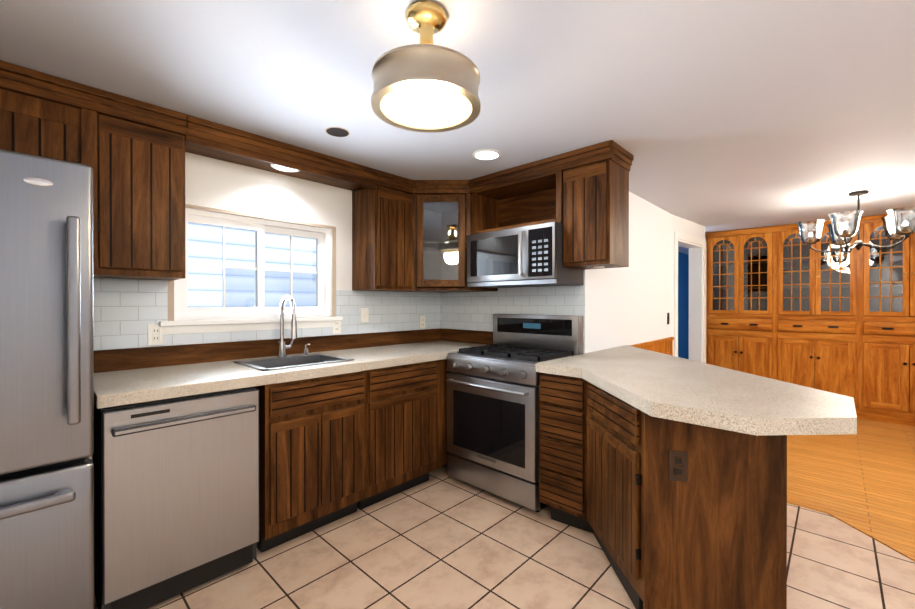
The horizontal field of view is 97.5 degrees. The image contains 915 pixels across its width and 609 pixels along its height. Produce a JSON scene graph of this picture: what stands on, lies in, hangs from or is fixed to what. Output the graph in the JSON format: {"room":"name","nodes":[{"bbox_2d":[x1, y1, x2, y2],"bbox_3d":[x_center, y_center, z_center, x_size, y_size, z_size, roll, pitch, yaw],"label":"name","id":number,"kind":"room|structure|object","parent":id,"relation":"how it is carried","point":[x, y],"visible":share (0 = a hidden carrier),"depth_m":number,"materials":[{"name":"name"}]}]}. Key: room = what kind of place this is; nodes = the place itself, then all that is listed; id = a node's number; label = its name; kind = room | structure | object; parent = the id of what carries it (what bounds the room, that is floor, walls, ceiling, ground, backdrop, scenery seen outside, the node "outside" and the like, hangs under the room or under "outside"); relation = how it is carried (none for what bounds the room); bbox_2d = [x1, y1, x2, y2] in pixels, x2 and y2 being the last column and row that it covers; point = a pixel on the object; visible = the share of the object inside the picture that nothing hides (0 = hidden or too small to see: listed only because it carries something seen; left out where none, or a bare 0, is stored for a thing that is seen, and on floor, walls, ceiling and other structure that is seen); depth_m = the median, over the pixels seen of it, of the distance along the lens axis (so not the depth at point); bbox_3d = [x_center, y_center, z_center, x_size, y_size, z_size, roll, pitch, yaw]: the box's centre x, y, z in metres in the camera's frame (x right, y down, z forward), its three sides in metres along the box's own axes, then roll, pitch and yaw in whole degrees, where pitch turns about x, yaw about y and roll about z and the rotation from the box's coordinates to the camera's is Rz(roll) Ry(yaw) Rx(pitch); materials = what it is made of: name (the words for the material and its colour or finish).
{"room":"kitchen","nodes":[
{"label":"kitchen","id":0,"kind":"room"},
{"bbox_2d":[94,152,439,350],"bbox_3d":[-1.431,0.158,2.603,0.150,2.250,3.850,0,0,43],"label":"wall","id":1,"kind":"structure","parent":0,"point":[217,184],"depth_m":2.70,"materials":[{"name":"white paint"}]},
{"bbox_2d":[80,96,186,280],"bbox_3d":[-1.639,-0.518,2.029,0.327,0.767,0.383,0,0,43],"label":"upper cabinet","id":2,"kind":"object","parent":1,"relation":"attached to","point":[130,151],"depth_m":1.92,"materials":[{"name":"brown wood"}]},
{"bbox_2d":[159,317,342,334],"bbox_3d":[-1.279,0.130,2.652,0.065,0.075,1.130,0,0,43],"label":"window sill","id":3,"kind":"structure","parent":1,"relation":"attached to","point":[195,326],"depth_m":2.52,"materials":[{"name":"white"}]},
{"bbox_2d":[168,204,335,320],"bbox_3d":[-1.319,-0.246,2.689,0.114,0.678,1.050,0,0,43],"label":"sliding window","id":4,"kind":"structure","parent":1,"relation":"in","point":[183,311],"depth_m":2.67,"materials":[{"name":"white plastic"}]},
{"bbox_2d":[93,278,440,349],"bbox_3d":[-1.026,0.047,2.917,0.006,0.366,2.536,0,0,43],"label":"tile backsplash","id":5,"kind":"structure","parent":1,"relation":"attached to","point":[126,312],"depth_m":2.38,"materials":[{"name":"white tile"}]},
{"bbox_2d":[148,324,163,344],"bbox_3d":[-1.671,0.166,2.223,0.008,0.116,0.072,0,0,43],"label":"electrical outlet","id":6,"kind":"object","parent":5,"relation":"attached to","point":[155,334],"visible":0.9,"depth_m":2.22,"materials":[{"name":"white plastic"}]},
{"bbox_2d":[332,320,340,333],"bbox_3d":[-0.911,0.164,3.028,0.008,0.116,0.072,0,0,43],"label":"electrical outlet","id":7,"kind":"object","parent":5,"relation":"attached to","point":[336,328],"visible":0.77,"depth_m":3.03,"materials":[{"name":"white plastic"}]},
{"bbox_2d":[361,308,368,322],"bbox_3d":[-0.741,0.086,3.207,0.010,0.116,0.072,0,0,43],"label":"light switch","id":8,"kind":"object","parent":5,"relation":"attached to","point":[364,315],"visible":1,"depth_m":3.21,"materials":[{"name":"white plastic"}]},
{"bbox_2d":[419,316,424,328],"bbox_3d":[-0.319,0.162,3.655,0.008,0.116,0.072,0,0,43],"label":"electrical outlet","id":9,"kind":"object","parent":5,"relation":"attached to","point":[421,322],"visible":1,"depth_m":3.65,"materials":[{"name":"white plastic"}]},
{"bbox_2d":[352,176,427,291],"bbox_3d":[-0.540,-0.508,3.135,0.398,0.795,0.398,0,0,43],"label":"upper cabinet","id":10,"kind":"object","parent":1,"relation":"attached to","point":[409,235],"depth_m":3.04,"materials":[{"name":"brown wood"}]},
{"bbox_2d":[0,0,914,254],"bbox_3d":[2.673,-1.019,3.160,5.350,0.100,10.300,0,0,43],"label":"ceiling","id":11,"kind":"structure","parent":0,"point":[711,116],"depth_m":1.73,"materials":[{"name":"white paint"}]},
{"bbox_2d":[185,115,378,189],"bbox_3d":[-1.096,-0.901,2.581,0.357,0.129,1.168,0,0,43],"label":"valance","id":12,"kind":"object","parent":11,"relation":"attached to","point":[207,138],"visible":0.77,"depth_m":2.41,"materials":[{"name":"brown wood"}]},
{"bbox_2d":[271,164,298,171],"bbox_3d":[-1.102,-0.882,2.585,0.186,0.006,0.186,0,0,43],"label":"recessed light","id":13,"kind":"object","parent":12,"relation":"attached to","point":[280,168],"visible":0.33,"depth_m":2.62,"materials":[{"name":"white"}]},
{"bbox_2d":[325,127,349,136],"bbox_3d":[-0.671,-0.964,2.247,0.132,0.003,0.132,0,0,43],"label":"ceiling vent","id":14,"kind":"object","parent":11,"relation":"in","point":[337,132],"visible":1,"depth_m":2.25,"materials":[{"name":"brown"}]},
{"bbox_2d":[371,0,480,132],"bbox_3d":[-0.103,-0.795,1.334,0.360,0.333,0.360,0,0,43],"label":"semi-flush ceiling light","id":15,"kind":"object","parent":11,"relation":"attached to","point":[425,85],"visible":1,"depth_m":1.25,"materials":[{"name":"gold metal"}]},
{"bbox_2d":[472,149,500,159],"bbox_3d":[0.189,-0.964,2.590,0.186,0.006,0.186,0,0,43],"label":"recessed light","id":16,"kind":"object","parent":11,"relation":"in","point":[487,154],"visible":1,"depth_m":2.58,"materials":[{"name":"white"}]},
{"bbox_2d":[796,190,914,253],"bbox_3d":[3.432,-0.716,3.472,0.772,0.505,0.794,0,0,43],"label":"chandelier","id":17,"kind":"object","parent":11,"relation":"hanging from","point":[847,230],"visible":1,"depth_m":3.39,"materials":[{"name":"brown metal"}]},
{"bbox_2d":[442,291,495,331],"bbox_3d":[0.369,0.155,3.448,1.310,2.250,0.150,0,0,43],"label":"wall","id":18,"kind":"structure","parent":0,"point":[455,292],"depth_m":3.55,"materials":[{"name":"white tile"}]},
{"bbox_2d":[420,184,467,283],"bbox_3d":[-0.130,-0.527,3.141,0.292,0.665,0.272,0,0,43],"label":"upper cabinet","id":19,"kind":"object","parent":18,"relation":"attached to","point":[443,209],"depth_m":3.14,"materials":[{"name":"brown wood"}]},
{"bbox_2d":[441,271,584,352],"bbox_3d":[0.376,0.051,3.332,1.440,0.580,0.006,0,0,43],"label":"tile backsplash","id":20,"kind":"structure","parent":18,"relation":"attached to","point":[459,310],"depth_m":3.30,"materials":[{"name":"white tile"}]},
{"bbox_2d":[552,148,632,269],"bbox_3d":[0.893,-0.574,2.615,0.380,0.658,0.322,0,0,43],"label":"upper cabinet","id":21,"kind":"object","parent":18,"relation":"attached to","point":[590,194],"depth_m":2.50,"materials":[{"name":"brown wood"}]},
{"bbox_2d":[467,221,582,287],"bbox_3d":[0.461,-0.333,2.931,0.756,0.394,0.454,0,0,43],"label":"microwave","id":22,"kind":"object","parent":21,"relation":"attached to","point":[528,256],"visible":1,"depth_m":2.75,"materials":[{"name":"grey metal"}]},
{"bbox_2d":[94,463,914,608],"bbox_3d":[2.673,1.331,3.168,5.350,0.100,10.300,0,0,43],"label":"floor","id":23,"kind":"structure","parent":0,"point":[440,538],"depth_m":1.98,"materials":[{"name":"beige tile"}]},
{"bbox_2d":[0,149,93,608],"bbox_3d":[-1.884,0.392,1.368,0.828,1.790,0.910,0,0,43],"label":"refrigerator","id":24,"kind":"object","parent":23,"relation":"on","point":[46,408],"visible":1,"depth_m":1.36,"materials":[{"name":"metal"}]},
{"bbox_2d":[93,387,258,608],"bbox_3d":[-1.400,0.849,1.978,0.696,0.872,0.582,0,0,43],"label":"dishwasher","id":25,"kind":"object","parent":23,"relation":"on","point":[176,496],"visible":0.98,"depth_m":1.72,"materials":[{"name":"grey metal"}]},
{"bbox_2d":[254,371,364,552],"bbox_3d":[-0.998,0.842,2.451,0.686,0.883,0.590,0,0,43],"label":"base cabinet","id":26,"kind":"object","parent":23,"relation":"on","point":[311,454],"visible":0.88,"depth_m":2.17,"materials":[{"name":"brown wood"}]},
{"bbox_2d":[377,359,450,482],"bbox_3d":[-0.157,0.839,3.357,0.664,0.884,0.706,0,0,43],"label":"base cabinet","id":27,"kind":"object","parent":23,"relation":"on","point":[405,427],"depth_m":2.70,"materials":[{"name":"brown wood"}]},
{"bbox_2d":[94,340,486,408],"bbox_3d":[-0.770,0.372,2.689,0.691,0.052,2.515,0,0,43],"label":"countertop","id":28,"kind":"structure","parent":27,"relation":"on","point":[132,386],"depth_m":2.05,"materials":[{"name":"stone"}]},
{"bbox_2d":[276,295,309,357],"bbox_3d":[-1.018,0.140,2.567,0.222,0.398,0.208,0,0,43],"label":"faucet","id":29,"kind":"object","parent":28,"relation":"on","point":[282,346],"visible":1,"depth_m":2.55,"materials":[{"name":"silver metal"}]},
{"bbox_2d":[94,328,492,372],"bbox_3d":[-0.770,0.289,2.689,0.690,0.112,2.515,0,0,43],"label":"backsplash strip","id":30,"kind":"object","parent":28,"relation":"on","point":[126,359],"visible":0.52,"depth_m":2.59,"materials":[{"name":"brown wood"}]},
{"bbox_2d":[234,353,353,370],"bbox_3d":[-0.988,0.440,2.440,0.450,0.201,0.540,0,0,43],"label":"sink","id":31,"kind":"object","parent":28,"relation":"in","point":[268,364],"visible":0.38,"depth_m":2.52,"materials":[{"name":"metal"}]},
{"bbox_2d":[446,314,582,511],"bbox_3d":[0.383,0.680,2.852,0.756,1.205,0.676,0,0,43],"label":"range","id":32,"kind":"object","parent":23,"relation":"on","point":[493,419],"visible":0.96,"depth_m":2.67,"materials":[{"name":"metal"}]},
{"bbox_2d":[539,372,638,605],"bbox_3d":[1.103,0.843,2.211,1.162,0.884,1.396,0,0,43],"label":"base cabinet","id":33,"kind":"object","parent":23,"relation":"on","point":[589,436],"depth_m":2.07,"materials":[{"name":"brown wood"}]},
{"bbox_2d":[536,345,856,435],"bbox_3d":[1.256,0.373,2.240,1.342,0.052,1.930,0,0,43],"label":"countertop","id":34,"kind":"structure","parent":33,"relation":"on","point":[659,385],"depth_m":1.58,"materials":[{"name":"stone"}]},
{"bbox_2d":[635,410,786,608],"bbox_3d":[0.978,0.845,1.540,0.428,0.884,0.254,0,0,43],"label":"peninsula end panel","id":35,"kind":"object","parent":23,"relation":"on","point":[670,514],"depth_m":1.53,"materials":[{"name":"brown wood"}]},
{"bbox_2d":[583,192,671,353],"bbox_3d":[1.552,0.155,3.637,0.150,2.250,2.050,0,0,43],"label":"wall","id":36,"kind":"structure","parent":0,"point":[631,304],"depth_m":3.57,"materials":[{"name":"white paint"}]},
{"bbox_2d":[629,337,673,355],"bbox_3d":[1.891,0.814,3.866,0.028,0.930,1.245,0,0,43],"label":"wainscot panel","id":37,"kind":"object","parent":36,"relation":"attached to","point":[664,345],"visible":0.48,"depth_m":4.00,"materials":[{"name":"brown wood"}]},
{"bbox_2d":[678,252,688,358],"bbox_3d":[3.029,0.146,6.403,0.120,2.250,4.900,0,0,43],"label":"wall","id":38,"kind":"structure","parent":0,"point":[683,305],"depth_m":7.67,"materials":[{"name":"blue paint"}]},
{"bbox_2d":[672,215,704,355],"bbox_3d":[2.653,0.151,4.730,1.040,2.250,0.150,0,0,-41],"label":"wall","id":39,"kind":"structure","parent":0,"point":[685,226],"depth_m":4.49,"materials":[{"name":"white paint"}]},
{"bbox_2d":[674,231,705,362],"bbox_3d":[2.674,0.239,4.737,0.970,2.075,0.168,0,0,-41],"label":"door frame","id":40,"kind":"structure","parent":39,"relation":"attached to","point":[696,246],"depth_m":4.96,"materials":[{"name":"white wood"}]},
{"bbox_2d":[705,233,706,277],"bbox_3d":[3.466,0.148,5.681,0.148,2.250,0.650,0,0,43],"label":"wall","id":41,"kind":"structure","parent":0,"point":[706,254],"depth_m":5.54,"materials":[{"name":"white paint"}]},
{"bbox_2d":[787,419,914,560],"bbox_3d":[3.008,1.280,2.460,3.592,0.006,5.670,0,0,43],"label":"floor","id":42,"kind":"structure","parent":0,"point":[862,480],"depth_m":2.94,"materials":[{"name":"orange wood"}]},
{"bbox_2d":[706,212,914,426],"bbox_3d":[4.568,0.155,4.566,2.940,2.243,0.453,0,0,43],"label":"built-in hutch","id":43,"kind":"object","parent":42,"relation":"on","point":[784,303],"visible":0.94,"depth_m":4.67,"materials":[{"name":"brown wood"}]},
{"label":"outside","id":44,"kind":"structure","parent":0,"visible":0},
{"bbox_2d":[188,223,315,306],"bbox_3d":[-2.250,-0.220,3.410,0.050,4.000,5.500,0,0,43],"label":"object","id":45,"kind":"structure","parent":44,"point":[245,238],"depth_m":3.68,"materials":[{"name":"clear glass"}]}
]}

